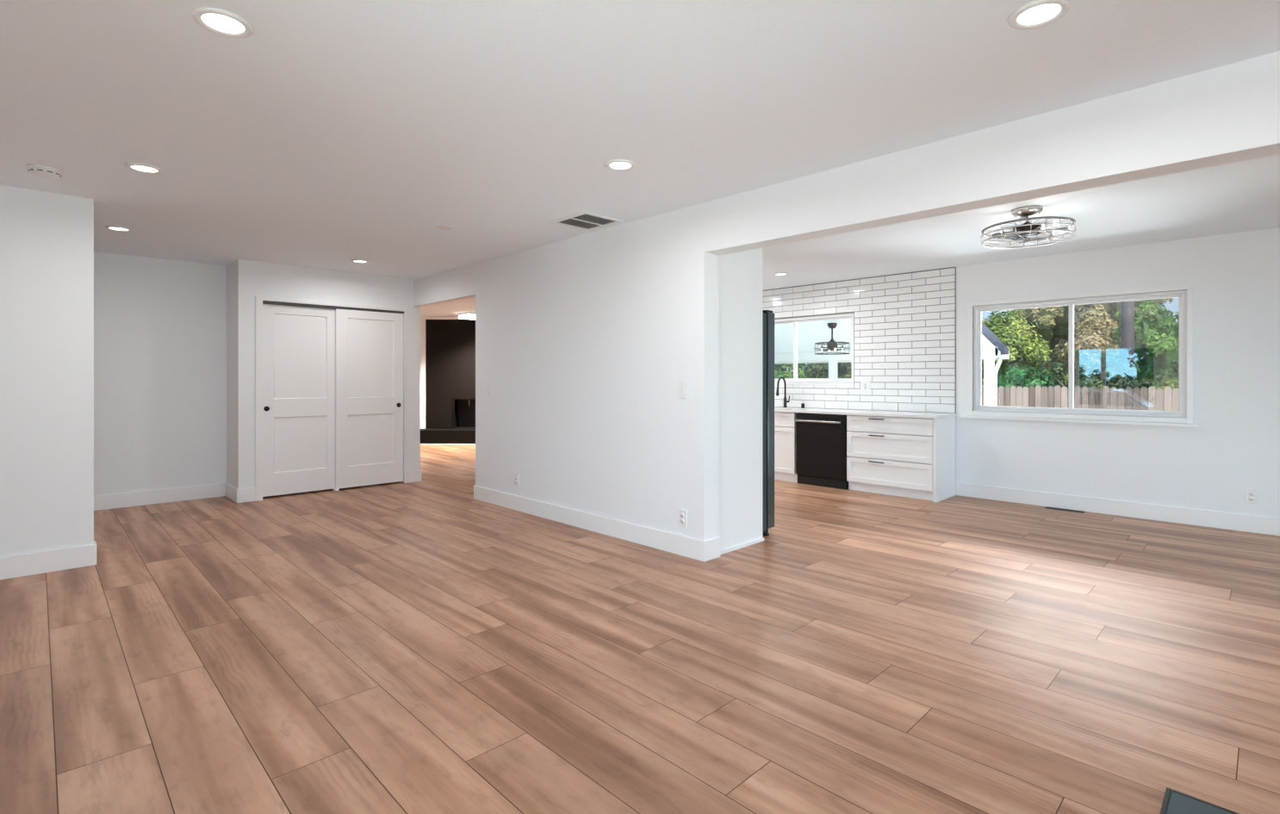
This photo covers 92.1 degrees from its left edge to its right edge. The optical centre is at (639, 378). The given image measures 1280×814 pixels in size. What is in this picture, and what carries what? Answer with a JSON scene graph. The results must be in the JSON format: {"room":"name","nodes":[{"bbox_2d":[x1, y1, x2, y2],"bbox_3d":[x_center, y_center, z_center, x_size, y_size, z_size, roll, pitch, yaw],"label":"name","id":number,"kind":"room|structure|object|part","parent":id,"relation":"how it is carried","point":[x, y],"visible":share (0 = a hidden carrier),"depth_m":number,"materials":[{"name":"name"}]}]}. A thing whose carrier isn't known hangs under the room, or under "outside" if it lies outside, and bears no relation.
{"room":"empty living room","nodes":[
{"label":"empty living room","id":0,"kind":"room"},
{"bbox_2d":[0,185,93,557],"bbox_3d":[-4.642,0.020,3.223,2.675,2.440,0.120,0,0,-44],"label":"wall","id":1,"kind":"structure","parent":0,"point":[46,239],"depth_m":3.95,"materials":[{"name":"white paint"}]},
{"bbox_2d":[0,540,96,579],"bbox_3d":[-4.632,1.171,3.222,2.689,0.138,0.134,0,0,-44],"label":"baseboard","id":2,"kind":"structure","parent":1,"relation":"attached to","point":[73,557],"depth_m":3.95,"materials":[{"name":"white paint"}]},
{"bbox_2d":[93,251,226,496],"bbox_3d":[-5.798,0.020,5.239,3.845,2.440,0.100,0,0,-44],"label":"wall","id":3,"kind":"structure","parent":0,"point":[160,325],"depth_m":6.14,"materials":[{"name":"white paint"}]},
{"bbox_2d":[93,483,238,510],"bbox_3d":[-5.573,1.171,5.009,3.845,0.138,0.544,0,0,-44],"label":"baseboard","id":4,"kind":"structure","parent":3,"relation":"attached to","point":[133,499],"depth_m":6.16,"materials":[{"name":"white paint"}]},
{"bbox_2d":[226,259,420,489],"bbox_3d":[-4.842,0.020,8.358,1.885,2.440,4.280,0,0,-44],"label":"wall","id":5,"kind":"structure","parent":0,"point":[245,279],"depth_m":6.45,"materials":[{"name":"white paint"}]},
{"bbox_2d":[262,304,335,497],"bbox_3d":[-3.643,0.220,6.639,0.758,1.996,0.038,0,0,-44],"label":"door","id":6,"kind":"structure","parent":5,"relation":"in","point":[299,342],"depth_m":6.60,"materials":[{"name":"white paint"}]},
{"bbox_3d":[-3.870,0.308,6.394,0.052,0.052,0.006,0,0,-44],"label":"finger pull","id":7,"kind":"part","parent":6,"relation":"part of","materials":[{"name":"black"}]},
{"bbox_3d":[-3.642,-0.237,6.627,0.517,0.898,0.011,0,0,-44],"label":"panel","id":8,"kind":"part","parent":6,"relation":"part of","materials":[{"name":"white paint"}]},
{"bbox_3d":[-3.642,0.693,6.627,0.517,0.581,0.011,0,0,-44],"label":"panel","id":9,"kind":"part","parent":6,"relation":"part of","materials":[{"name":"white paint"}]},
{"bbox_2d":[238,469,421,503],"bbox_3d":[-3.958,1.171,7.465,1.899,0.138,1.794,0,0,-44],"label":"baseboard","id":10,"kind":"structure","parent":5,"relation":"attached to","point":[245,494],"depth_m":6.25,"materials":[{"name":"white paint"}]},
{"bbox_2d":[254,295,405,501],"bbox_3d":[-3.352,0.195,6.813,1.557,2.090,0.014,0,0,-44],"label":"trim","id":11,"kind":"structure","parent":5,"relation":"attached to","point":[258,299],"depth_m":6.30,"materials":[{"name":"white paint"}]},
{"bbox_2d":[262,300,403,313],"bbox_3d":[-3.378,-0.794,6.876,1.479,0.021,0.088,0,0,-44],"label":"trim","id":12,"kind":"structure","parent":5,"relation":"attached to","point":[264,301],"depth_m":6.79,"materials":[{"name":"grey wood"}]},
{"bbox_2d":[335,308,403,489],"bbox_3d":[-3.106,0.220,7.106,0.755,1.996,0.038,0,0,-44],"label":"door","id":13,"kind":"structure","parent":5,"relation":"in","point":[369,344],"depth_m":7.08,"materials":[{"name":"white paint"}]},
{"bbox_3d":[-3.096,-0.237,7.103,0.523,0.898,0.011,0,0,-44],"label":"panel","id":14,"kind":"part","parent":13,"relation":"part of","materials":[{"name":"white paint"}]},
{"bbox_3d":[-3.096,0.693,7.103,0.523,0.581,0.011,0,0,-44],"label":"panel","id":15,"kind":"part","parent":13,"relation":"part of","materials":[{"name":"white paint"}]},
{"bbox_2d":[420,316,426,428],"bbox_3d":[-4.396,0.020,11.895,3.700,2.440,0.150,0,0,-44],"label":"wall","id":16,"kind":"structure","parent":0,"point":[422,319],"depth_m":11.98,"materials":[{"name":"white paint"}]},
{"bbox_2d":[0,445,1279,813],"bbox_3d":[-1.949,1.290,5.300,9.430,0.100,12.700,0,0,-44],"label":"floor","id":17,"kind":"structure","parent":0,"point":[426,646],"depth_m":2.69,"materials":[{"name":"brown wood"}]},
{"bbox_2d":[420,316,475,445],"bbox_3d":[-3.063,0.021,11.950,2.420,2.439,0.735,0,0,1],"label":"fireplace","id":18,"kind":"object","parent":17,"relation":"on","point":[450,341],"visible":0.41,"depth_m":12.01,"materials":[{"name":"black brick"}]},
{"bbox_3d":[-3.062,0.655,11.987,1.150,0.600,0.020,0,0,1],"label":"glass door frame","id":19,"kind":"part","parent":18,"relation":"part of","materials":[{"name":"black"}]},
{"bbox_2d":[762,310,774,535],"bbox_3d":[0.482,0.347,4.977,0.772,1.785,0.910,0,0,-44],"label":"refrigerator","id":20,"kind":"object","parent":17,"relation":"on","point":[767,315],"visible":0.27,"depth_m":4.86,"materials":[{"name":"grey metal"}]},
{"bbox_2d":[774,411,798,483],"bbox_3d":[1.758,0.820,7.840,0.558,0.840,0.855,0,0,-44],"label":"base cabinet","id":21,"kind":"object","parent":17,"relation":"on","point":[785,423],"visible":0.38,"depth_m":7.46,"materials":[{"name":"white paint"}]},
{"bbox_3d":[1.705,0.860,7.510,0.020,0.553,0.410,0,0,-44],"label":"door","id":22,"kind":"part","parent":21,"relation":"part of","materials":[{"name":"white paint"}]},
{"bbox_2d":[795,412,848,490],"bbox_3d":[2.246,0.823,7.275,0.611,0.835,0.618,0,0,-44],"label":"dishwasher","id":23,"kind":"object","parent":17,"relation":"on","point":[821,438],"visible":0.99,"depth_m":7.09,"materials":[{"name":"black metal"}]},
{"bbox_3d":[2.044,0.488,7.089,0.061,0.025,0.569,0,0,-44],"label":"handle","id":24,"kind":"part","parent":23,"relation":"part of","materials":[{"name":"silver metal"}]},
{"bbox_2d":[846,415,955,502],"bbox_3d":[2.832,0.820,6.721,0.588,0.841,0.969,0,0,-44],"label":"base cabinet","id":25,"kind":"object","parent":17,"relation":"on","point":[909,457],"visible":0.99,"depth_m":6.49,"materials":[{"name":"white paint"}]},
{"bbox_2d":[774,406,956,418],"bbox_3d":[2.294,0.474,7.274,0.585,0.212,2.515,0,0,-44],"label":"countertop","id":26,"kind":"structure","parent":25,"relation":"on","point":[847,412],"depth_m":6.84,"materials":[{"name":"stone"}]},
{"bbox_2d":[776,376,789,407],"bbox_3d":[1.831,0.170,7.900,0.225,0.396,0.098,0,0,-44],"label":"kitchen faucet","id":27,"kind":"object","parent":26,"relation":"on","point":[781,377],"visible":1,"depth_m":7.95,"materials":[{"name":"black metal"}]},
{"bbox_3d":[1.816,0.110,7.915,0.192,0.276,0.023,0,0,-44],"label":"spout","id":28,"kind":"part","parent":27,"relation":"part of","materials":[{"name":"black metal"}]},
{"bbox_3d":[2.637,1.001,6.558,0.020,0.270,0.921,0,0,-44],"label":"drawer","id":29,"kind":"part","parent":25,"relation":"part of","materials":[{"name":"white paint"}]},
{"bbox_3d":[2.637,0.721,6.558,0.020,0.276,0.921,0,0,-44],"label":"drawer","id":30,"kind":"part","parent":25,"relation":"part of","materials":[{"name":"white paint"}]},
{"bbox_3d":[2.637,0.490,6.558,0.020,0.172,0.921,0,0,-44],"label":"drawer","id":31,"kind":"part","parent":25,"relation":"part of","materials":[{"name":"white paint"}]},
{"bbox_3d":[3.162,0.820,6.403,0.558,0.841,0.026,0,0,-44],"label":"panel","id":32,"kind":"part","parent":25,"relation":"part of","materials":[{"name":"white paint"}]},
{"bbox_3d":[3.159,1.231,6.373,0.508,0.018,0.013,0,0,-44],"label":"shoe molding","id":33,"kind":"part","parent":25,"relation":"part of","materials":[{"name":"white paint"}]},
{"bbox_2d":[1043,506,1085,513],"bbox_3d":[4.018,1.238,5.837,0.090,0.004,0.310,0,0,-44],"label":"floor vent","id":34,"kind":"object","parent":17,"relation":"in","point":[1047,507],"visible":1,"depth_m":5.84,"materials":[{"name":"brown"}]},
{"bbox_2d":[1159,787,1239,813],"bbox_3d":[1.735,1.235,1.208,0.704,0.010,1.138,0,0,-44],"label":"floor mat","id":35,"kind":"object","parent":17,"relation":"on","point":[1174,802],"visible":1,"depth_m":1.78,"materials":[{"name":"fabric"}]},
{"bbox_2d":[0,0,1279,317],"bbox_3d":[-1.949,-1.270,5.300,9.730,0.140,13.000,0,0,-44],"label":"ceiling","id":36,"kind":"structure","parent":0,"point":[328,135],"depth_m":2.78,"materials":[{"name":"white paint"}]},
{"bbox_2d":[25,164,62,179],"bbox_3d":[-3.399,-1.179,3.522,0.152,0.043,0.152,0,0,-44],"label":"smoke detector","id":37,"kind":"object","parent":36,"relation":"attached to","point":[45,171],"visible":1,"depth_m":3.48,"materials":[{"name":"white plastic"}]},
{"bbox_2d":[105,225,132,231],"bbox_3d":[-4.149,-1.195,4.910,0.172,0.010,0.172,0,0,-44],"label":"recessed light","id":38,"kind":"object","parent":36,"relation":"in","point":[110,227],"visible":1,"depth_m":4.90,"materials":[{"name":"white"}]},
{"bbox_2d":[108,227,128,230],"bbox_3d":[-4.149,-1.195,4.910,0.122,0.001,0.122,0,0,-44],"label":"diffuser","id":39,"kind":"object","parent":38,"relation":"attached to","point":[110,228],"depth_m":4.90,"materials":[{"name":"white plastic"}]},
{"bbox_2d":[124,162,163,173],"bbox_3d":[-2.816,-1.195,3.505,0.172,0.010,0.172,0,0,-44],"label":"recessed light","id":40,"kind":"object","parent":36,"relation":"in","point":[144,168],"visible":1,"depth_m":3.50,"materials":[{"name":"white"}]},
{"bbox_2d":[130,165,157,172],"bbox_3d":[-2.816,-1.195,3.505,0.122,0.001,0.122,0,0,-44],"label":"diffuser","id":41,"kind":"object","parent":40,"relation":"attached to","point":[137,168],"depth_m":3.50,"materials":[{"name":"white plastic"}]},
{"bbox_2d":[192,6,253,37],"bbox_3d":[-1.401,-1.195,2.074,0.172,0.010,0.172,0,0,-44],"label":"recessed light","id":42,"kind":"object","parent":36,"relation":"in","point":[224,22],"visible":1,"depth_m":2.06,"materials":[{"name":"white plastic"}]},
{"bbox_2d":[201,13,244,33],"bbox_3d":[-1.401,-1.195,2.074,0.122,0.001,0.122,0,0,-44],"label":"diffuser","id":43,"kind":"object","parent":42,"relation":"attached to","point":[218,23],"depth_m":2.07,"materials":[{"name":"white plastic"}]},
{"bbox_2d":[350,259,369,263],"bbox_3d":[-2.847,-1.195,6.271,0.172,0.010,0.172,0,0,-44],"label":"recessed light","id":44,"kind":"object","parent":36,"relation":"in","point":[360,261],"visible":1,"depth_m":6.26,"materials":[{"name":"white"}]},
{"bbox_2d":[436,225,453,229],"bbox_3d":[-1.541,-1.196,4.881,0.132,0.007,0.132,0,0,-44],"label":"cover plate","id":45,"kind":"object","parent":36,"relation":"attached to","point":[443,227],"visible":1,"depth_m":4.88,"materials":[{"name":"white plastic"}]},
{"bbox_2d":[457,311,475,319],"bbox_3d":[-3.062,-1.153,11.304,0.400,0.095,0.400,0,0,-44],"label":"flush ceiling light","id":46,"kind":"object","parent":36,"relation":"attached to","point":[468,315],"visible":0.64,"depth_m":11.12,"materials":[{"name":"white glass"}]},
{"bbox_3d":[-3.062,-1.185,11.304,0.400,0.030,0.400,0,0,-44],"label":"plate","id":47,"kind":"part","parent":46,"relation":"part of","materials":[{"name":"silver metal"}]},
{"bbox_2d":[551,211,623,230],"bbox_3d":[-0.404,-1.196,4.691,0.376,0.008,0.410,0,0,-44],"label":"ceiling vent","id":48,"kind":"object","parent":36,"relation":"in","point":[584,220],"visible":1,"depth_m":4.68,"materials":[{"name":"white plastic"}]},
{"bbox_2d":[604,159,635,170],"bbox_3d":[-0.110,-1.195,3.451,0.172,0.010,0.172,0,0,-44],"label":"recessed light","id":49,"kind":"object","parent":36,"relation":"in","point":[615,164],"visible":1,"depth_m":3.44,"materials":[{"name":"white"}]},
{"bbox_2d":[609,161,631,168],"bbox_3d":[-0.110,-1.195,3.451,0.122,0.001,0.122,0,0,-44],"label":"diffuser","id":50,"kind":"object","parent":49,"relation":"attached to","point":[612,164],"depth_m":3.45,"materials":[{"name":"white plastic"}]},
{"bbox_2d":[773,272,789,275],"bbox_3d":[1.609,-1.195,7.040,0.172,0.010,0.172,0,0,-44],"label":"recessed light","id":51,"kind":"object","parent":36,"relation":"in","point":[780,273],"visible":1,"depth_m":7.03,"materials":[{"name":"white"}]},
{"bbox_2d":[980,205,1076,248],"bbox_3d":[2.733,-1.089,4.355,0.579,0.222,0.579,0,0,-44],"label":"ceiling fan","id":52,"kind":"object","parent":36,"relation":"attached to","point":[1020,233],"visible":1,"depth_m":4.30,"materials":[{"name":"grey metal"}]},
{"bbox_2d":[1000,229,1005,240],"bbox_3d":[2.603,-1.016,4.357,0.093,0.076,0.093,0,0,-44],"label":"bulb","id":53,"kind":"object","parent":52,"relation":"attached to","point":[1003,238],"depth_m":4.35,"materials":[{"name":"beige glass"}]},
{"bbox_3d":[2.576,-1.014,4.343,0.183,0.038,0.133,0,0,-4],"label":"blade","id":54,"kind":"part","parent":52,"relation":"part of","materials":[{"name":"black"}]},
{"bbox_3d":[2.801,-1.014,4.498,0.133,0.038,0.183,0,0,26],"label":"blade","id":55,"kind":"part","parent":52,"relation":"part of","materials":[{"name":"black"}]},
{"bbox_2d":[1033,223,1045,235],"bbox_3d":[2.732,-1.016,4.225,0.093,0.076,0.093,0,0,-44],"label":"bulb","id":56,"kind":"object","parent":52,"relation":"attached to","point":[1042,226],"depth_m":4.20,"materials":[{"name":"beige glass"}]},
{"bbox_3d":[2.824,-1.014,4.231,0.135,0.038,0.193,0,0,-44],"label":"blade","id":57,"kind":"part","parent":52,"relation":"part of","materials":[{"name":"black"}]},
{"bbox_2d":[1049,231,1054,240],"bbox_3d":[2.863,-1.016,4.354,0.093,0.076,0.093,0,0,-44],"label":"socket","id":58,"kind":"object","parent":52,"relation":"attached to","point":[1050,238],"depth_m":4.34,"materials":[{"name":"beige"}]},
{"bbox_2d":[1008,0,1070,29],"bbox_3d":[1.307,-1.195,2.021,0.172,0.010,0.172,0,0,-44],"label":"recessed light","id":59,"kind":"object","parent":36,"relation":"in","point":[1037,13],"visible":1,"depth_m":2.02,"materials":[{"name":"white"}]},
{"bbox_2d":[1017,3,1061,24],"bbox_3d":[1.307,-1.195,2.021,0.122,0.001,0.122,0,0,-44],"label":"diffuser","id":60,"kind":"object","parent":59,"relation":"attached to","point":[1038,14],"depth_m":2.02,"materials":[{"name":"white plastic"}]},
{"bbox_2d":[719,248,764,554],"bbox_3d":[0.733,0.020,4.540,0.580,2.440,0.038,0,0,-44],"label":"wall panel","id":61,"kind":"object","parent":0,"point":[741,272],"visible":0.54,"depth_m":4.54,"materials":[{"name":"white paint"}]},
{"bbox_2d":[413,50,1279,540],"bbox_3d":[0.274,0.020,4.480,0.160,2.440,8.420,0,0,-44],"label":"wall partition","id":62,"kind":"structure","parent":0,"point":[585,344],"depth_m":4.36,"materials":[{"name":"white paint"}]},
{"bbox_2d":[514,473,518,486],"bbox_3d":[-1.169,0.955,5.833,0.009,0.118,0.074,0,0,-44],"label":"power outlet","id":63,"kind":"object","parent":62,"relation":"attached to","point":[516,475],"visible":1,"depth_m":5.83,"materials":[{"name":"white plastic"}]},
{"bbox_2d":[473,484,720,561],"bbox_3d":[-0.581,1.171,5.343,0.174,0.138,3.087,0,0,-44],"label":"baseboard","id":64,"kind":"structure","parent":62,"relation":"attached to","point":[705,550],"depth_m":4.87,"materials":[{"name":"white paint"}]},
{"bbox_2d":[678,509,686,527],"bbox_3d":[0.299,0.978,4.333,0.009,0.118,0.074,0,0,-44],"label":"power outlet","id":65,"kind":"object","parent":62,"relation":"attached to","point":[682,513],"visible":1,"depth_m":4.33,"materials":[{"name":"white plastic"}]},
{"bbox_2d":[678,381,686,398],"bbox_3d":[0.299,0.077,4.333,0.009,0.118,0.074,0,0,-44],"label":"light switch","id":66,"kind":"object","parent":62,"relation":"attached to","point":[682,385],"visible":1,"depth_m":4.33,"materials":[{"name":"white plastic"}]},
{"bbox_2d":[762,227,1279,518],"bbox_3d":[1.470,0.245,8.647,0.161,2.890,13.000,0,0,-44],"label":"wall","id":67,"kind":"structure","parent":0,"point":[910,328],"depth_m":5.69,"materials":[{"name":"white paint"}]},
{"bbox_2d":[774,313,853,385],"bbox_3d":[2.042,-0.361,8.044,0.137,0.867,1.640,0,0,-44],"label":"window","id":68,"kind":"structure","parent":67,"relation":"in","point":[795,380],"depth_m":7.84,"materials":[{"name":"white plastic"}]},
{"bbox_3d":[1.783,-0.372,8.348,0.024,0.781,0.781,0,0,-44],"label":"sash","id":69,"kind":"part","parent":68,"relation":"part of","materials":[{"name":"white plastic"}]},
{"bbox_3d":[2.003,0.061,8.007,0.030,0.022,1.640,0,0,-44],"label":"sill","id":70,"kind":"part","parent":68,"relation":"part of","materials":[{"name":"white paint"}]},
{"bbox_3d":[2.305,-0.372,7.781,0.024,0.781,0.831,0,0,-44],"label":"sash","id":71,"kind":"part","parent":68,"relation":"part of","materials":[{"name":"white plastic"}]},
{"bbox_2d":[860,380,869,391],"bbox_3d":[2.669,0.085,7.304,0.009,0.122,0.120,0,0,-44],"label":"power outlet","id":72,"kind":"object","parent":67,"relation":"attached to","point":[865,385],"visible":1,"depth_m":7.30,"materials":[{"name":"white plastic"}]},
{"bbox_2d":[960,283,1197,427],"bbox_3d":[4.102,-0.202,5.916,0.170,1.220,1.860,0,0,-44],"label":"window","id":73,"kind":"structure","parent":67,"relation":"in","point":[1183,415],"depth_m":5.82,"materials":[{"name":"white plastic"}]},
{"bbox_3d":[3.869,-0.215,6.217,0.024,1.040,0.836,0,0,-44],"label":"sash","id":74,"kind":"part","parent":73,"relation":"part of","materials":[{"name":"white plastic"}]},
{"bbox_3d":[4.057,0.395,5.873,0.045,0.027,1.860,0,0,-44],"label":"sill","id":75,"kind":"part","parent":73,"relation":"part of","materials":[{"name":"white paint"}]},
{"bbox_3d":[4.409,-0.215,5.632,0.024,1.040,0.826,0,0,-44],"label":"sash","id":76,"kind":"part","parent":73,"relation":"part of","materials":[{"name":"white plastic"}]},
{"bbox_2d":[955,482,1279,535],"bbox_3d":[4.616,1.171,5.324,0.014,0.138,3.550,0,0,-44],"label":"baseboard","id":77,"kind":"structure","parent":67,"relation":"attached to","point":[1261,525],"depth_m":5.54,"materials":[{"name":"white paint"}]},
{"bbox_2d":[1245,488,1258,503],"bbox_3d":[4.947,0.950,4.989,0.009,0.118,0.074,0,0,-44],"label":"power outlet","id":78,"kind":"object","parent":67,"relation":"attached to","point":[1252,495],"visible":1,"depth_m":4.99,"materials":[{"name":"white plastic"}]},
{"label":"outside","id":79,"kind":"structure","parent":0,"visible":0},
{"bbox_3d":[0.225,1.870,21.212,150.000,0.240,150.000,0,0,-44],"label":"ground","id":80,"kind":"structure","parent":79,"visible":0},
{"bbox_2d":[774,363,807,378],"bbox_3d":[3.575,0.403,16.320,1.544,2.905,1.736,0,0,-31],"label":"shrub","id":81,"kind":"object","parent":80,"relation":"on","point":[780,369],"visible":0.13,"depth_m":16.00,"materials":[{"name":"green plant"}]},
{"bbox_2d":[797,362,828,378],"bbox_3d":[5.149,0.194,17.060,1.646,3.126,1.977,0,0,-30],"label":"shrub","id":82,"kind":"object","parent":80,"relation":"on","point":[808,365],"visible":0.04,"depth_m":17.00,"materials":[{"name":"green plant"}]},
{"bbox_2d":[807,362,851,378],"bbox_3d":[5.025,0.367,14.894,1.666,2.781,1.969,0,0,-44],"label":"shrub","id":83,"kind":"object","parent":80,"relation":"on","point":[843,369],"visible":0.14,"depth_m":14.87,"materials":[{"name":"green plant"}]},
{"bbox_2d":[981,309,1068,386],"bbox_3d":[9.157,-0.148,15.788,2.461,3.814,2.935,0,0,-6],"label":"tree","id":84,"kind":"object","parent":80,"relation":"on","point":[1016,357],"visible":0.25,"depth_m":15.11,"materials":[{"name":"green plant"}]},
{"bbox_2d":[997,364,1062,406],"bbox_3d":[7.739,0.733,12.384,1.515,2.048,1.476,0,0,-13],"label":"shrub","id":85,"kind":"object","parent":80,"relation":"on","point":[1017,378],"visible":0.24,"depth_m":12.25,"materials":[{"name":"green plant"}]},
{"bbox_2d":[987,300,1167,388],"bbox_3d":[15.377,-0.640,22.875,4.999,4.805,7.237,0,0,-44],"label":"tree","id":86,"kind":"object","parent":80,"relation":"on","point":[1162,306],"visible":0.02,"depth_m":22.21,"materials":[{"name":"green plant"}]},
{"bbox_2d":[981,385,1179,410],"bbox_3d":[7.398,0.934,11.130,0.154,1.633,8.845,0,0,-44],"label":"wooden fence","id":87,"kind":"object","parent":80,"relation":"on","point":[1128,399],"visible":0.21,"depth_m":10.62,"materials":[{"name":"brown wood"}]},
{"bbox_3d":[6.569,0.919,11.885,0.026,1.603,2.194,0,0,-44],"label":"picket panel","id":88,"kind":"part","parent":87,"relation":"part of","materials":[{"name":"brown wood"}]},
{"bbox_3d":[8.108,0.919,10.314,0.026,1.602,2.194,0,0,-44],"label":"picket panel","id":89,"kind":"part","parent":87,"relation":"part of","materials":[{"name":"brown wood"}]},
{"bbox_3d":[8.129,0.340,10.337,0.040,0.090,2.200,0,0,-44],"label":"rail","id":90,"kind":"part","parent":87,"relation":"part of","materials":[{"name":"brown wood"}]},
{"bbox_2d":[1000,298,1174,383],"bbox_3d":[12.469,-0.767,17.684,3.537,5.050,3.333,0,0,9],"label":"tree","id":91,"kind":"object","parent":80,"relation":"on","point":[1095,324],"visible":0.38,"depth_m":16.94,"materials":[{"name":"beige plant"}]},
{"bbox_2d":[1033,350,1154,410],"bbox_3d":[9.534,0.575,13.159,1.588,2.374,2.268,0,0,-44],"label":"tree","id":92,"kind":"object","parent":80,"relation":"on","point":[1099,376],"visible":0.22,"depth_m":12.67,"materials":[{"name":"green plant"}]},
{"bbox_2d":[1120,300,1134,388],"bbox_3d":[10.723,-2.000,13.563,0.250,7.500,2.200,0,0,-44],"label":"pole","id":93,"kind":"object","parent":80,"relation":"on","point":[1127,307],"visible":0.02,"depth_m":13.47,"materials":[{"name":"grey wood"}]},
{"bbox_2d":[1111,299,1179,393],"bbox_3d":[12.011,-0.070,14.108,2.069,3.656,2.035,0,0,-19],"label":"tree","id":94,"kind":"object","parent":80,"relation":"on","point":[1157,334],"visible":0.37,"depth_m":13.82,"materials":[{"name":"green plant"}]},
{"bbox_2d":[1159,369,1179,410],"bbox_3d":[10.005,0.752,11.087,1.320,2.074,1.197,0,0,-44],"label":"tree","id":95,"kind":"object","parent":80,"relation":"on","point":[1169,382],"visible":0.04,"depth_m":11.20,"materials":[{"name":"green plant"}]},
{"bbox_3d":[3.490,1.720,9.715,4.220,0.060,11.000,0,0,-44],"label":"patio slab","id":96,"kind":"object","parent":80,"relation":"on","visible":0},
{"bbox_2d":[774,318,1008,405],"bbox_3d":[2.461,0.157,10.723,3.420,3.066,6.120,0,0,-44],"label":"patio cover","id":97,"kind":"object","parent":96,"relation":"on","point":[810,332],"visible":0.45,"depth_m":10.58,"materials":[{"name":"grey wood"}]},
{"bbox_3d":[2.398,-0.865,10.773,3.400,0.901,5.960,0,0,-44],"label":"roof panel","id":98,"kind":"part","parent":97,"relation":"part of","materials":[{"name":"white"}]},
{"bbox_2d":[814,323,850,354],"bbox_3d":[3.031,-0.635,9.726,0.544,0.493,0.544,0,0,-44],"label":"ceiling fan","id":99,"kind":"object","parent":97,"relation":"hanging from","point":[831,344],"visible":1,"depth_m":9.67,"materials":[{"name":"brown metal"}]},
{"bbox_3d":[3.564,0.677,11.383,0.120,2.025,0.120,0,0,-44],"label":"post","id":100,"kind":"part","parent":97,"relation":"part of","materials":[{"name":"white paint"}]},
{"bbox_3d":[5.390,0.677,9.518,0.120,2.025,0.120,0,0,-44],"label":"post","id":101,"kind":"part","parent":97,"relation":"part of","materials":[{"name":"white paint"}]}
]}

